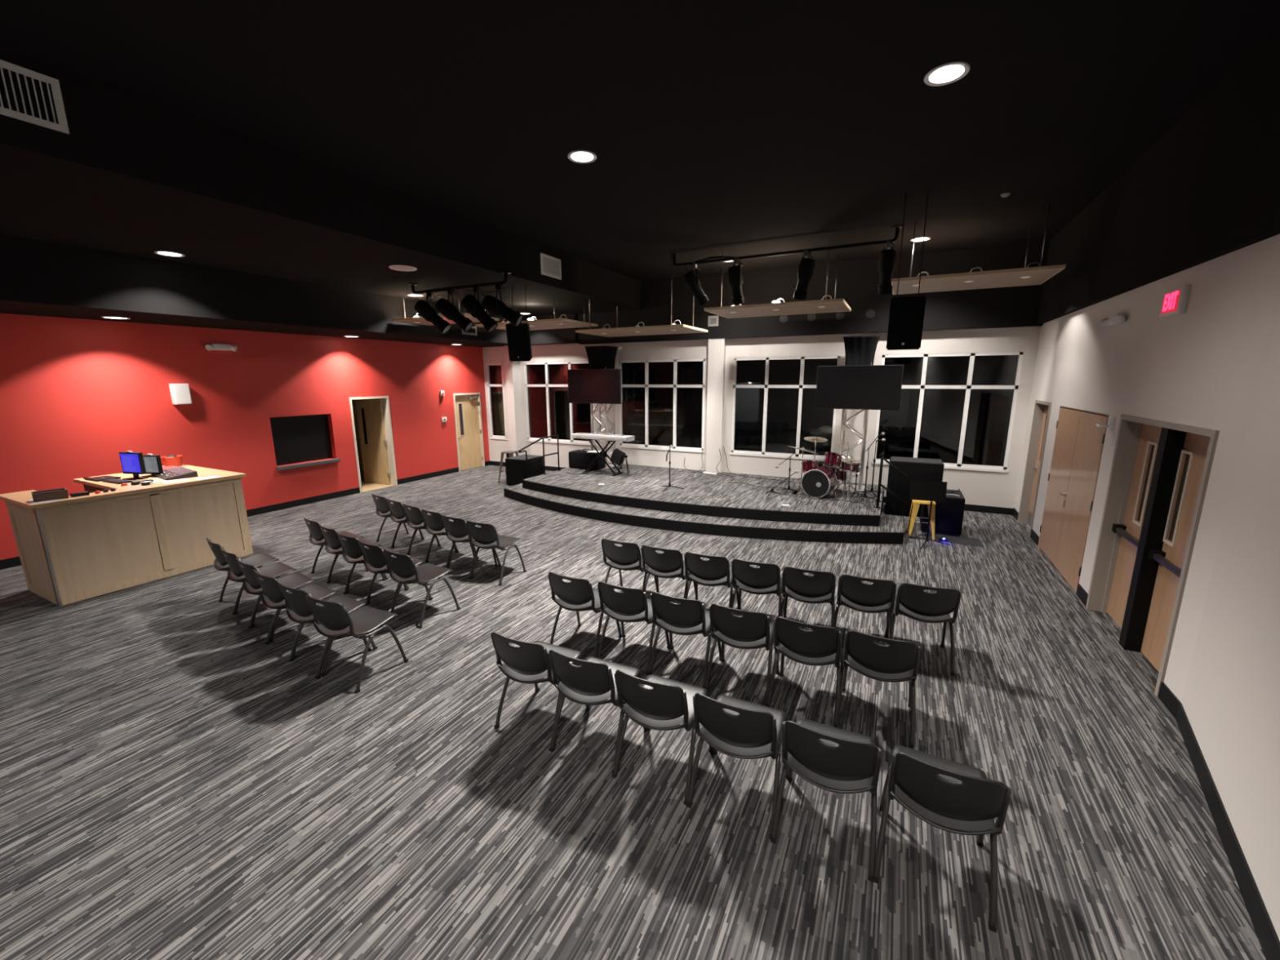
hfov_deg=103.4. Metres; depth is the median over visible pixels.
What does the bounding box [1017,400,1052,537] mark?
door
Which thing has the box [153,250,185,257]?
recessed light
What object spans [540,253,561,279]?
ceiling vent
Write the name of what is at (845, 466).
snare drum
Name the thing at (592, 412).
lighting truss
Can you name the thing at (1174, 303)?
exit sign
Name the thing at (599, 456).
keyboard stand
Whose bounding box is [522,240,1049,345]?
wall
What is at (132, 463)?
computer monitor
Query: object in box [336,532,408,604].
chair
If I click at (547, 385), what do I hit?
window
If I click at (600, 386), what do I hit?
television
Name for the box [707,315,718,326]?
ceiling vent
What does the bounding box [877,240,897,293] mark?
spotlight
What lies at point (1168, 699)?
baseboard
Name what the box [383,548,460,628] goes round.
chair
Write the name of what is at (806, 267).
spotlight
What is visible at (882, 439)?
microphone stand
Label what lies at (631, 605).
chair
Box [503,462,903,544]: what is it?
stage
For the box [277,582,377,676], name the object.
chair
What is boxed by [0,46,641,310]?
ceiling
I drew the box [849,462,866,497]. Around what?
microphone stand
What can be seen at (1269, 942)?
baseboard
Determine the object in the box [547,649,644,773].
chair
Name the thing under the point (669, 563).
chair
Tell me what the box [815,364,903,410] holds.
television
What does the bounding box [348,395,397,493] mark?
door
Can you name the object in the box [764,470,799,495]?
microphone stand
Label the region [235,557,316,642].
chair
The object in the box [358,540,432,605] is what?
chair
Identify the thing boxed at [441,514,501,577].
chair
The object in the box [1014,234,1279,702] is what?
wall
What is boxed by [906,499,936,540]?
metal stool
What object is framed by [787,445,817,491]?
cymbal stand
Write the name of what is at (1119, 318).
emergency light
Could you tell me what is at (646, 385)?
window
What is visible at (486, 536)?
chair
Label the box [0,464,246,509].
countertop
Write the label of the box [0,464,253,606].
desk
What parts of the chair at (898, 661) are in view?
leg, leg, seat, backrest, leg, leg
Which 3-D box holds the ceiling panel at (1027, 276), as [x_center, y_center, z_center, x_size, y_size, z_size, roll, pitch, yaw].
[4.960,-3.389,7.584,2.050,0.852,1.350,6,13,26]
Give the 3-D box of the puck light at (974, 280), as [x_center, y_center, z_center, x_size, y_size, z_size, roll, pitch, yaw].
[4.912,-3.029,7.450,0.224,0.198,0.130,6,13,26]
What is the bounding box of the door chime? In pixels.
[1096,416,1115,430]
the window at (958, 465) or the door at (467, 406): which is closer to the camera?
the window at (958, 465)
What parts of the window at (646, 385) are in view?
sill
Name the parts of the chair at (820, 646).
leg, leg, backrest, seat, seat frame, leg, leg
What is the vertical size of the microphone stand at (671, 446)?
1.357 m
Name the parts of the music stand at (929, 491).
leg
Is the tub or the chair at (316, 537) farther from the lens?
the tub
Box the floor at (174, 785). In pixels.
[0,465,1266,959]
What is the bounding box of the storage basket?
[31,488,68,502]
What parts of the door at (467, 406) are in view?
lite frame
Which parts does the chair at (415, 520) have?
leg, backrest, seat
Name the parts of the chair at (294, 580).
backrest, leg, leg, seat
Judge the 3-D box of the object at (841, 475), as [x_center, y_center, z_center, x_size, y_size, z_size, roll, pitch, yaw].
[3.829,-0.198,9.834,0.407,0.384,0.420,2,12,13]
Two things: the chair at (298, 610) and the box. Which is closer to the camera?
the chair at (298, 610)
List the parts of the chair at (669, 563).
leg, leg, backrest, seat, leg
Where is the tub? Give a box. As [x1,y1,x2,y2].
[160,454,182,466]
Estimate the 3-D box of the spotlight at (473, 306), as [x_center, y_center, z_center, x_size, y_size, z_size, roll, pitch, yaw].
[-2.575,-2.743,8.120,0.561,0.729,0.259,1,11,7]
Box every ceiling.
[0,0,1279,281]
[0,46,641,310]
[0,151,633,316]
[0,234,507,346]
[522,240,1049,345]
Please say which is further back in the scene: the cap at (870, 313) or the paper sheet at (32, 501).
the cap at (870, 313)
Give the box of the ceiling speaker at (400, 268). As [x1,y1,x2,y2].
[388,265,417,271]
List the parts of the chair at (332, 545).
backrest, leg, seat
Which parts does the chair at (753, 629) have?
leg, leg, backrest, seat, seat frame, leg, leg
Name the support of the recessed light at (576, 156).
in the ceiling at (736, 128)
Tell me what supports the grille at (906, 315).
attached to the loudspeaker at (906, 315)
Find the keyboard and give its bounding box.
[102,478,132,484]
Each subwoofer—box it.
[505,454,543,485]
[920,488,965,536]
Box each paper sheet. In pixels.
[26,498,61,503]
[142,479,167,483]
[161,478,190,483]
[191,475,220,479]
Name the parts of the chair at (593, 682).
leg, backrest, seat, leg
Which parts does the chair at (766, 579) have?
leg, leg, backrest, seat, leg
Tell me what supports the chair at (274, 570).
on the floor at (174, 785)
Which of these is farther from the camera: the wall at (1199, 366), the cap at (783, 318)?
the cap at (783, 318)
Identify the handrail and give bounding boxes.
[517,434,560,478]
[873,452,912,529]
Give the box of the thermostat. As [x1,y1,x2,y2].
[441,417,446,422]
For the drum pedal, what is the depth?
9.66 m
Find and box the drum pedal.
[790,481,802,495]
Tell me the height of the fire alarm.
0.130 m
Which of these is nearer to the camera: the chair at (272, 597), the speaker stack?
the chair at (272, 597)
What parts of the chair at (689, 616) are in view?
leg, leg, backrest, seat, leg, leg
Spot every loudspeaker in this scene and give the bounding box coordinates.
[505,286,532,361]
[885,190,928,350]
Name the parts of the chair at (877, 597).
leg, seat, backrest, leg, leg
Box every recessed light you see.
[101,316,130,319]
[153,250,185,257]
[343,335,359,337]
[407,293,423,297]
[567,150,596,163]
[910,236,930,242]
[924,61,969,86]
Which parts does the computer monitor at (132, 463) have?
casing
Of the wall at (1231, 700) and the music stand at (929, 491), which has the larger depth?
the music stand at (929, 491)
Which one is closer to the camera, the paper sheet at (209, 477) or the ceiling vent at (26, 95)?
the ceiling vent at (26, 95)
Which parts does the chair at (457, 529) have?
leg, backrest, seat, leg, leg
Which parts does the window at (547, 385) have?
sill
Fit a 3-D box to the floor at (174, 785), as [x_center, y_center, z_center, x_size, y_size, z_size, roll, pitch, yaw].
[-3.367,1.389,6.467,16.880,0.150,15.350,6,13,26]
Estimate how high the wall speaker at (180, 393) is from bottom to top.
0.340 m
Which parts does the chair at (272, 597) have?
backrest, leg, seat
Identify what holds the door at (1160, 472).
in the wall at (1199, 366)
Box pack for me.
[70,491,94,497]
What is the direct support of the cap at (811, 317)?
attached to the wall at (857, 283)
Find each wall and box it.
[0,313,489,559]
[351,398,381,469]
[482,326,1040,508]
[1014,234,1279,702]
[1037,26,1279,324]
[1182,282,1279,940]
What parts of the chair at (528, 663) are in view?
leg, backrest, leg, seat, leg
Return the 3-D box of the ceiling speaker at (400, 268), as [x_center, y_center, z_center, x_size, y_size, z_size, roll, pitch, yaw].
[-3.477,-3.107,7.423,0.380,0.012,0.380,6,13,26]
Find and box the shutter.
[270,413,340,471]
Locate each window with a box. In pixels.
[486,363,506,439]
[524,361,595,445]
[618,359,705,453]
[729,355,839,460]
[871,351,1023,472]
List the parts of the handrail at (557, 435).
rail, post, post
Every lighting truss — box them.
[590,366,617,468]
[834,362,871,491]
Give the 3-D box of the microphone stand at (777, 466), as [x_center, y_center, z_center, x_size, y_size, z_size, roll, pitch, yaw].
[2.778,-0.113,9.628,0.391,0.757,0.585,9,15,39]
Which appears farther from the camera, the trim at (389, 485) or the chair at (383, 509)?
the trim at (389, 485)
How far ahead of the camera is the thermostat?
13.53 m
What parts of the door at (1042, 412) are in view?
kick plate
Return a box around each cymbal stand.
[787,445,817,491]
[804,435,827,460]
[835,441,860,494]
[837,456,862,502]
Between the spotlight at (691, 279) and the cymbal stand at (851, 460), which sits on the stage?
the cymbal stand at (851, 460)
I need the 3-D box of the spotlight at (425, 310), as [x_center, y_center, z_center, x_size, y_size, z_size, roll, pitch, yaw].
[-3.525,-2.844,8.595,0.591,0.710,0.260,1,11,6]
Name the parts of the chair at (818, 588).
leg, leg, seat, backrest, leg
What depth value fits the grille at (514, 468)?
12.11 m
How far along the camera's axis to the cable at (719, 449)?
11.66 m
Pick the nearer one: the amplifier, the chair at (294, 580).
the chair at (294, 580)
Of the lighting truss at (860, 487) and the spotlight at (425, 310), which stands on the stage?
the lighting truss at (860, 487)
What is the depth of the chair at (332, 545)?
6.18 m
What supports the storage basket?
on the desk
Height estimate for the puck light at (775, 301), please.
0.198 m
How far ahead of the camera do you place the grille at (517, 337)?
8.89 m
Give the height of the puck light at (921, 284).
0.198 m
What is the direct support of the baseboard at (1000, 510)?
attached to the wall at (986, 488)
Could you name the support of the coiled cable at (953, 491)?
on the subwoofer at (948, 515)
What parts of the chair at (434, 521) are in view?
leg, backrest, seat, leg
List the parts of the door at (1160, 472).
lite frame, lite frame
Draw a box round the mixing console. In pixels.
[154,466,197,479]
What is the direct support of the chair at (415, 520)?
on the floor at (174, 785)
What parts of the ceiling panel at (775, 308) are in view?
hanging rod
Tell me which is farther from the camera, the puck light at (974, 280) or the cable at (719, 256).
the cable at (719, 256)
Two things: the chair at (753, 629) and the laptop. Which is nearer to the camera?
the chair at (753, 629)
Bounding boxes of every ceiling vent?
[0,59,69,133]
[462,326,477,335]
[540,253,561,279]
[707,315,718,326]
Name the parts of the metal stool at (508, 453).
leg, seat, leg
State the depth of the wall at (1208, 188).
4.23 m
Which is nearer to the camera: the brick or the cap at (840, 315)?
the brick
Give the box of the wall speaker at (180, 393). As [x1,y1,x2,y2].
[168,383,191,404]
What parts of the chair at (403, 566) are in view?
leg, backrest, seat, leg, leg, seat frame, leg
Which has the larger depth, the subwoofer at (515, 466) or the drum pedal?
the subwoofer at (515, 466)
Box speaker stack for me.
[884,456,944,516]
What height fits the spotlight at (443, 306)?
0.698 m
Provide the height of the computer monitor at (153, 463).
0.320 m
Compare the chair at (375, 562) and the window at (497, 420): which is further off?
the window at (497, 420)
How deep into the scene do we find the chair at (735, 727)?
2.86 m
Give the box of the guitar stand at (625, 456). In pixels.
[617,454,629,475]
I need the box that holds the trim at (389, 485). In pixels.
[362,484,395,492]
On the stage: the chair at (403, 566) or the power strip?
the power strip
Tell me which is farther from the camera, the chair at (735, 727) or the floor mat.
the floor mat
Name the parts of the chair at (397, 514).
backrest, leg, seat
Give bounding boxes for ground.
[532,421,1006,466]
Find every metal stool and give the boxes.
[497,450,518,482]
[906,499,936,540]
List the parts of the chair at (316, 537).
backrest, leg, seat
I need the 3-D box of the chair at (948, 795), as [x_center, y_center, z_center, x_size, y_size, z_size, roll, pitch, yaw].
[1.544,1.659,2.615,0.528,0.801,0.582,6,13,27]
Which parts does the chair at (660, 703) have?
leg, backrest, seat, leg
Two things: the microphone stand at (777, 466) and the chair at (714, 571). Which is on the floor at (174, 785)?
the chair at (714, 571)
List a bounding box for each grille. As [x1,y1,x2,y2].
[173,384,191,404]
[391,266,413,270]
[506,325,528,359]
[506,460,524,484]
[610,451,622,465]
[887,466,940,514]
[888,297,924,347]
[924,500,962,532]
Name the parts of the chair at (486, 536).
leg, backrest, leg, seat, leg, seat frame, leg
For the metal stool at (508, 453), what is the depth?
12.62 m
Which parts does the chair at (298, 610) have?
backrest, leg, seat, leg, leg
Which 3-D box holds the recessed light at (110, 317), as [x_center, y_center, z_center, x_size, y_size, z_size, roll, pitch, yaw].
[-7.586,-2.345,7.317,0.300,0.010,0.300,6,13,26]
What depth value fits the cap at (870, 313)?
9.84 m
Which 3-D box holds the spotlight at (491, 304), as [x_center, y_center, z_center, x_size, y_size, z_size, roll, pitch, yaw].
[-2.159,-2.736,7.908,0.638,0.662,0.260,1,11,8]
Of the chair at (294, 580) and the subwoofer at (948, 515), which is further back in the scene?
the subwoofer at (948, 515)
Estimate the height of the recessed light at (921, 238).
0.010 m
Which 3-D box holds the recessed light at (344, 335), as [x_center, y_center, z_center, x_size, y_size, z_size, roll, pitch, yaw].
[-6.091,-3.027,10.673,0.300,0.010,0.300,6,13,26]
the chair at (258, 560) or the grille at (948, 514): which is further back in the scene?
the grille at (948, 514)
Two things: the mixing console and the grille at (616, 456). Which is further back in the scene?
the grille at (616, 456)
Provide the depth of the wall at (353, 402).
14.45 m
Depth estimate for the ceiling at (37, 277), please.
7.25 m
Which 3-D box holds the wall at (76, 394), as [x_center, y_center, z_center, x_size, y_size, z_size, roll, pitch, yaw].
[-8.011,-1.190,8.351,0.200,4.200,14.950,6,13,26]
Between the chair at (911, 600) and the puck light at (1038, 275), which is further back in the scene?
the puck light at (1038, 275)
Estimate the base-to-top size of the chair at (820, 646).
0.801 m
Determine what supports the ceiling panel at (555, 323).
hanging from the ceiling at (40, 201)
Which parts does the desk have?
trim, panel, cove moulding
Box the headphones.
[130,479,154,485]
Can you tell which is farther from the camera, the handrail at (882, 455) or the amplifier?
the amplifier
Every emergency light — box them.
[204,343,237,351]
[1100,313,1126,328]
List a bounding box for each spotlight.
[413,290,451,334]
[435,288,473,332]
[461,284,497,333]
[481,282,523,327]
[682,262,708,306]
[728,257,744,304]
[793,249,814,299]
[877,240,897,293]
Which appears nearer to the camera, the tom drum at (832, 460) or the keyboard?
the keyboard
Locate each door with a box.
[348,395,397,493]
[453,392,484,471]
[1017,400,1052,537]
[1038,406,1108,592]
[1085,414,1219,697]
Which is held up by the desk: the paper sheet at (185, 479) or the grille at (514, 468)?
the paper sheet at (185, 479)
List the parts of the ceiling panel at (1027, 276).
hanging rod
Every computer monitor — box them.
[119,450,148,479]
[141,453,163,477]
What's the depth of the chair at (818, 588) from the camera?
4.77 m
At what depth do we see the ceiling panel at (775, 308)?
9.19 m
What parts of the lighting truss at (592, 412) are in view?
plate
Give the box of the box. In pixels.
[162,465,177,470]
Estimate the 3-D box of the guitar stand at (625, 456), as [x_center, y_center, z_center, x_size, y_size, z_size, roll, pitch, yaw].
[-0.326,-0.356,11.682,0.298,0.445,0.338,6,13,26]
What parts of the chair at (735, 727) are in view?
leg, backrest, seat, leg, seat frame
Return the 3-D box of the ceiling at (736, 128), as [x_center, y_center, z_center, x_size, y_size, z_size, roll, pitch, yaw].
[0.430,-3.081,3.614,8.340,0.150,15.400,6,13,26]
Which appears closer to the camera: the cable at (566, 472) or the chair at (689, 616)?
the chair at (689, 616)
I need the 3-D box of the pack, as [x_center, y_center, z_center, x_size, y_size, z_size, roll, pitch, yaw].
[-6.605,0.161,6.014,0.080,0.040,0.221,6,13,26]
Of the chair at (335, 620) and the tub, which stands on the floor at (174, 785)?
the chair at (335, 620)
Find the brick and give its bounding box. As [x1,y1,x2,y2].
[938,537,948,541]
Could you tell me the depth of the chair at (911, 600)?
4.39 m
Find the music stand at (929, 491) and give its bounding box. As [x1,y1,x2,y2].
[910,480,950,548]
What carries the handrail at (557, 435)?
on the stage
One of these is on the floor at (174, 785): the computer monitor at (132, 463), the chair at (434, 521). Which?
the chair at (434, 521)
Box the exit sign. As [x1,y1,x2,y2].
[1159,284,1191,318]
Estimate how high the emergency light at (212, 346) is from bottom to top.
0.126 m
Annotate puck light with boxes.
[527,316,536,326]
[670,320,680,330]
[772,298,784,310]
[817,294,831,307]
[911,271,928,286]
[964,266,982,282]
[1020,262,1039,278]
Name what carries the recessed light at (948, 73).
in the ceiling at (736, 128)
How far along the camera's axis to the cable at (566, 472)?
11.74 m
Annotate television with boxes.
[567,368,621,404]
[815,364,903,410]
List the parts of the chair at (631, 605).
leg, backrest, leg, seat, leg, leg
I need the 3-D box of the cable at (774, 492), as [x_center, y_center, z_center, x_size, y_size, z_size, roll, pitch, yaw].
[3.212,0.329,9.319,1.724,0.012,0.172,7,14,33]
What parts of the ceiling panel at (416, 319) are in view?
hanging rod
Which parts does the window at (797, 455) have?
sill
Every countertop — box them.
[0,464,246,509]
[83,484,109,492]
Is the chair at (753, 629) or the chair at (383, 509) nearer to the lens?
the chair at (753, 629)
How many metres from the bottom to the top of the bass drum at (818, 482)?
0.546 m
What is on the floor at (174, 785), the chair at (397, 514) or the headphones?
the chair at (397, 514)
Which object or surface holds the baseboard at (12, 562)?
attached to the wall at (76, 394)
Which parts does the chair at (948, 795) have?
leg, leg, seat, backrest, leg, leg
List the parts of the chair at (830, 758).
leg, leg, seat, backrest, leg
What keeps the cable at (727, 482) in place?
on the stage
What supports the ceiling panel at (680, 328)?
hanging from the ceiling at (736, 128)
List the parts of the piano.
control panel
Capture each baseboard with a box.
[0,461,489,569]
[489,460,1013,515]
[1013,507,1182,718]
[1175,702,1279,959]
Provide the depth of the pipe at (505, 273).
8.16 m
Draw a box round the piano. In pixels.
[571,432,635,441]
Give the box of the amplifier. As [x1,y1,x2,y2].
[610,448,626,469]
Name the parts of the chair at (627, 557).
leg, backrest, leg, seat, leg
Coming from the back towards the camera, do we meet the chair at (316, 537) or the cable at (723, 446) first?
the cable at (723, 446)
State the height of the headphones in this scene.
0.043 m
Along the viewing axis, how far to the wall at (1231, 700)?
2.96 m
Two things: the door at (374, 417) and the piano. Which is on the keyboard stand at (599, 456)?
the piano
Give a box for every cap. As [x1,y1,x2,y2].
[779,315,787,322]
[807,313,815,321]
[835,311,844,319]
[866,309,875,318]
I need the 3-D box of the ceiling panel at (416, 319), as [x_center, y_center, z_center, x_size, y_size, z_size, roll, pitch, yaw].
[-3.804,-3.344,9.845,1.920,0.502,0.900,6,13,26]
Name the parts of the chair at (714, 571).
leg, leg, backrest, seat, leg, leg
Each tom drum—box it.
[800,460,817,472]
[822,452,842,468]
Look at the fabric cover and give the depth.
9.45 m
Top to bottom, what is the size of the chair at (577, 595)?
0.801 m
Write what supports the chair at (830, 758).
on the floor at (174, 785)
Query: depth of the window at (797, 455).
11.11 m
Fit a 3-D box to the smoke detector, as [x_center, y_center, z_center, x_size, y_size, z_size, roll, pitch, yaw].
[4.554,-3.546,6.303,0.100,0.035,0.100,6,13,26]
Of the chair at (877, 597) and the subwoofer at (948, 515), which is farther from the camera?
the subwoofer at (948, 515)
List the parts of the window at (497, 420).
pane, pane, sill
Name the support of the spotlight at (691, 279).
hanging from the pipe at (896, 228)
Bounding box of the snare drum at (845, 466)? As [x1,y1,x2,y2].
[839,461,860,472]
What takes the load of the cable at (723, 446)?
on the stage
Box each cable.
[565,471,603,474]
[695,255,733,262]
[715,448,733,476]
[723,446,800,484]
[727,482,793,490]
[773,492,862,503]
[946,488,959,493]
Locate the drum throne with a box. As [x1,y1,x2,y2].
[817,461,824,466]
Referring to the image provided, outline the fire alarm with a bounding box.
[440,391,444,395]
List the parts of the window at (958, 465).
sill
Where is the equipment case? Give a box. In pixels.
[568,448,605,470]
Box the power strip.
[702,471,716,475]
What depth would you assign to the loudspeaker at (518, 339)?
8.91 m
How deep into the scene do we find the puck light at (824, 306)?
8.84 m
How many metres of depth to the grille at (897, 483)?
9.34 m
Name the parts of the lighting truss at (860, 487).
plate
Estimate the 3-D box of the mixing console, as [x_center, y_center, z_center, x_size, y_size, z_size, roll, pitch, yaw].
[-6.646,-0.103,7.206,0.740,0.086,0.340,8,14,34]
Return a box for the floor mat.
[924,533,982,546]
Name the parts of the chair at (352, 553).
backrest, leg, seat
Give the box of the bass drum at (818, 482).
[796,466,837,499]
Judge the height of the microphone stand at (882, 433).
1.236 m
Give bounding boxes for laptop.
[84,475,120,481]
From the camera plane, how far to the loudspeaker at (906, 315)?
6.30 m
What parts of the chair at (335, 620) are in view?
leg, backrest, seat, leg, leg, seat frame, leg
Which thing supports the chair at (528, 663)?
on the floor at (174, 785)
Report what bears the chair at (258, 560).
on the floor at (174, 785)
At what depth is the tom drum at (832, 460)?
9.36 m
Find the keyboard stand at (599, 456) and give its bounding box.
[585,439,623,476]
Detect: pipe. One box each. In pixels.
[408,271,511,294]
[670,225,902,266]
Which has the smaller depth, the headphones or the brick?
the headphones
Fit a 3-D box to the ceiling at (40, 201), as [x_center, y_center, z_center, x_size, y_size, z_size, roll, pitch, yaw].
[-4.907,-2.978,6.405,3.240,0.150,15.400,6,13,26]
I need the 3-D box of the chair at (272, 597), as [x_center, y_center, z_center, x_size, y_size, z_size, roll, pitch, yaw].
[-3.336,1.209,4.954,0.528,0.801,0.582,7,13,31]
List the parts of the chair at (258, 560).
backrest, leg, seat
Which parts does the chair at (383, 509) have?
backrest, leg, seat, leg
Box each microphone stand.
[662,429,684,491]
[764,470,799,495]
[775,453,800,493]
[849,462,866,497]
[855,431,884,502]
[857,438,885,496]
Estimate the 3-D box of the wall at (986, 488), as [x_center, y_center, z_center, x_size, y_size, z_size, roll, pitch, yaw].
[1.225,-2.236,11.886,13.340,4.780,0.530,6,13,26]
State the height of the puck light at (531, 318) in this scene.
0.198 m
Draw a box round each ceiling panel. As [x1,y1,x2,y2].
[391,289,499,325]
[475,298,597,330]
[575,257,707,337]
[704,238,851,318]
[891,204,1066,294]
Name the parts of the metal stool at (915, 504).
leg, leg, foot rail, seat, leg, leg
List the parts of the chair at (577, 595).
leg, backrest, seat, leg, leg, leg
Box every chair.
[206,537,279,613]
[219,546,296,626]
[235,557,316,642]
[253,568,337,658]
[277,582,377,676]
[303,516,363,582]
[305,595,408,693]
[319,524,388,592]
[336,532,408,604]
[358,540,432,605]
[371,493,424,547]
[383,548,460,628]
[386,497,440,554]
[402,503,458,561]
[421,508,479,568]
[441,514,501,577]
[466,520,526,586]
[490,631,591,747]
[547,572,622,657]
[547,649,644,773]
[597,581,670,675]
[600,538,657,591]
[612,669,712,805]
[640,544,695,598]
[648,591,721,688]
[684,551,738,608]
[686,693,788,839]
[704,603,779,706]
[730,558,786,617]
[765,616,844,728]
[770,717,881,881]
[777,566,835,641]
[833,573,896,639]
[837,630,920,748]
[873,744,1012,933]
[884,582,961,675]
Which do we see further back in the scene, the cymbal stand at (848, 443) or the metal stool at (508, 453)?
the metal stool at (508, 453)
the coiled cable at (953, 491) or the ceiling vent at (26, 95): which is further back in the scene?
the coiled cable at (953, 491)
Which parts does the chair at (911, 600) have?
leg, leg, seat frame, seat, backrest, leg, leg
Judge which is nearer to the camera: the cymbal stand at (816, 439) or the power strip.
the cymbal stand at (816, 439)
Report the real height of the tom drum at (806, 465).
0.281 m
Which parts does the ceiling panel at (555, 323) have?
hanging rod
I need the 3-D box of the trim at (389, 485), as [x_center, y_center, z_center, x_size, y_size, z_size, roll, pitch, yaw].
[-6.292,0.220,12.068,0.200,0.054,0.880,6,13,26]
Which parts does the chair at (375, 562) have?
leg, backrest, seat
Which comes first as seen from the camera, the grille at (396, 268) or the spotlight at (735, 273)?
the grille at (396, 268)
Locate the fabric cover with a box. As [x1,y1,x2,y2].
[843,335,879,365]
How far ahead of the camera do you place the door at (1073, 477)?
6.51 m
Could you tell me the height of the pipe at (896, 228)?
0.227 m
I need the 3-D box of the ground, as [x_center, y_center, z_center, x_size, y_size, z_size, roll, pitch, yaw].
[5.722,-0.926,18.022,34.000,0.150,13.700,6,13,26]
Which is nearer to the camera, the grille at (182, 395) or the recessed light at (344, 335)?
the grille at (182, 395)
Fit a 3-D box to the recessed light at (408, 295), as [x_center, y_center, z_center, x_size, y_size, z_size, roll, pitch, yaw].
[-4.373,-3.593,9.849,0.300,0.010,0.300,6,13,26]
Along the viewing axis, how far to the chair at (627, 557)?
5.61 m
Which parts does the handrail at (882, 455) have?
post, post, rail, rail, post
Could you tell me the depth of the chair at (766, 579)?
4.97 m
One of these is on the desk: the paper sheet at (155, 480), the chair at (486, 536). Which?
the paper sheet at (155, 480)
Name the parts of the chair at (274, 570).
backrest, leg, seat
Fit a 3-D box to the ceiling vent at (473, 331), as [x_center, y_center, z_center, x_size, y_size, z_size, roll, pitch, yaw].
[-3.977,-3.492,11.794,0.012,0.200,0.460,6,13,26]
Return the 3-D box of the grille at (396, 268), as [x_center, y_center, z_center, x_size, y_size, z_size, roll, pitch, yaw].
[-3.477,-3.107,7.423,0.300,0.012,0.300,6,13,26]
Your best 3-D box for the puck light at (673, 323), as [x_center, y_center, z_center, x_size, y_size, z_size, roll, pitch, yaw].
[0.716,-3.099,10.114,0.224,0.198,0.130,6,13,26]
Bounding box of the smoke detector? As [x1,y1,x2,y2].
[1000,192,1010,197]
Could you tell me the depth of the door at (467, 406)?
14.43 m
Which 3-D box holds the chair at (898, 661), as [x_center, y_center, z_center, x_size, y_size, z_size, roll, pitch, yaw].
[1.789,1.422,3.790,0.528,0.801,0.582,6,13,26]

